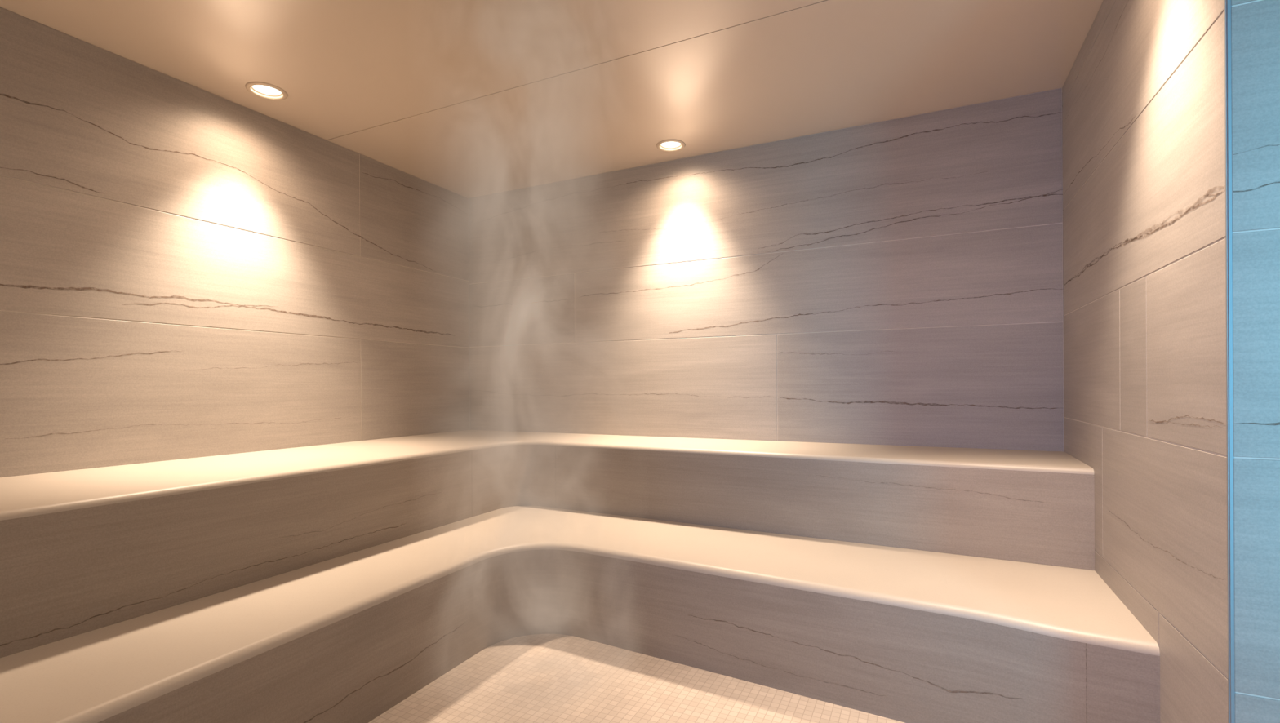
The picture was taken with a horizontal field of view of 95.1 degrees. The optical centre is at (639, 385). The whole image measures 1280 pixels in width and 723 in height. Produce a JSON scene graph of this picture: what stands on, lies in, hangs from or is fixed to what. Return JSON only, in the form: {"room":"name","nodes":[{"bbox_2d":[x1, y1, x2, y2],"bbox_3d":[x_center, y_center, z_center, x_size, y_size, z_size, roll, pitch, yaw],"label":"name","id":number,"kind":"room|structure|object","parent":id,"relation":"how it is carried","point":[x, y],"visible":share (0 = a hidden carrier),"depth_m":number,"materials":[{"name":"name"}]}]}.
{"room":"spa","nodes":[
{"label":"spa","id":0,"kind":"room"},
{"bbox_2d":[0,6,470,477],"bbox_3d":[-2.023,-0.088,1.884,0.002,2.237,4.232,0,0,26],"label":"wall","id":1,"kind":"structure","parent":0,"point":[188,271],"depth_m":2.36,"materials":[{"name":"stone"}]},
{"bbox_2d":[0,0,1103,201],"bbox_3d":[0.127,-1.298,0.840,4.890,0.160,4.330,0,0,26],"label":"ceiling","id":2,"kind":"structure","parent":0,"point":[468,99],"depth_m":2.22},
{"bbox_2d":[244,81,288,100],"bbox_3d":[-1.532,-1.216,2.404,0.149,0.026,0.149,0,0,26],"label":"recessed light","id":3,"kind":"object","parent":2,"relation":"in","point":[262,90],"visible":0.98,"depth_m":2.41,"materials":[{"name":"beige"}]},
{"bbox_2d":[656,139,685,151],"bbox_3d":[0.157,-1.225,2.970,0.149,0.026,0.149,0,0,26],"label":"recessed light","id":4,"kind":"object","parent":2,"relation":"in","point":[666,145],"visible":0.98,"depth_m":2.98,"materials":[{"name":"beige"}]},
{"bbox_2d":[368,634,904,722],"bbox_3d":[0.150,1.019,0.863,4.890,0.001,4.280,0,0,26],"label":"floor","id":5,"kind":"structure","parent":0,"point":[535,678],"depth_m":1.92,"materials":[{"name":"tile"}]},
{"bbox_2d":[0,506,1159,722],"bbox_3d":[-0.379,0.830,0.890,2.514,0.384,3.871,0,0,26],"label":"bench","id":6,"kind":"object","parent":5,"relation":"on","point":[903,635],"visible":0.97,"depth_m":1.82,"materials":[{"name":"stone"}]},
{"bbox_2d":[0,430,1094,658],"bbox_3d":[-0.596,0.463,1.194,3.163,0.354,4.230,0,0,26],"label":"bench","id":7,"kind":"object","parent":6,"relation":"on","point":[82,551],"visible":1,"depth_m":2.17,"materials":[{"name":"stone"}]},
{"bbox_2d":[469,88,1063,451],"bbox_3d":[0.322,-0.100,3.099,3.162,2.237,0.002,0,0,26],"label":"wall","id":8,"kind":"structure","parent":0,"point":[898,282],"depth_m":2.87,"materials":[{"name":"stone"}]},
{"bbox_2d":[1062,0,1227,722],"bbox_3d":[1.432,-0.106,1.763,0.002,2.237,1.442,0,0,26],"label":"wall","id":9,"kind":"structure","parent":0,"point":[1143,94],"depth_m":1.46,"materials":[{"name":"stone"}]},
{"bbox_2d":[1224,0,1235,722],"bbox_3d":[1.121,-0.104,1.112,0.009,2.237,0.009,0,0,26],"label":"door frame","id":10,"kind":"structure","parent":9,"relation":"attached to","point":[1228,96],"depth_m":1.11,"materials":[{"name":"grey"}]},
{"bbox_2d":[1231,0,1279,722],"bbox_3d":[1.874,-0.108,0.745,1.673,2.237,0.002,0,0,26],"label":"wall","id":11,"kind":"structure","parent":0,"point":[1255,24],"depth_m":1.09,"materials":[{"name":"tile"}]}
]}

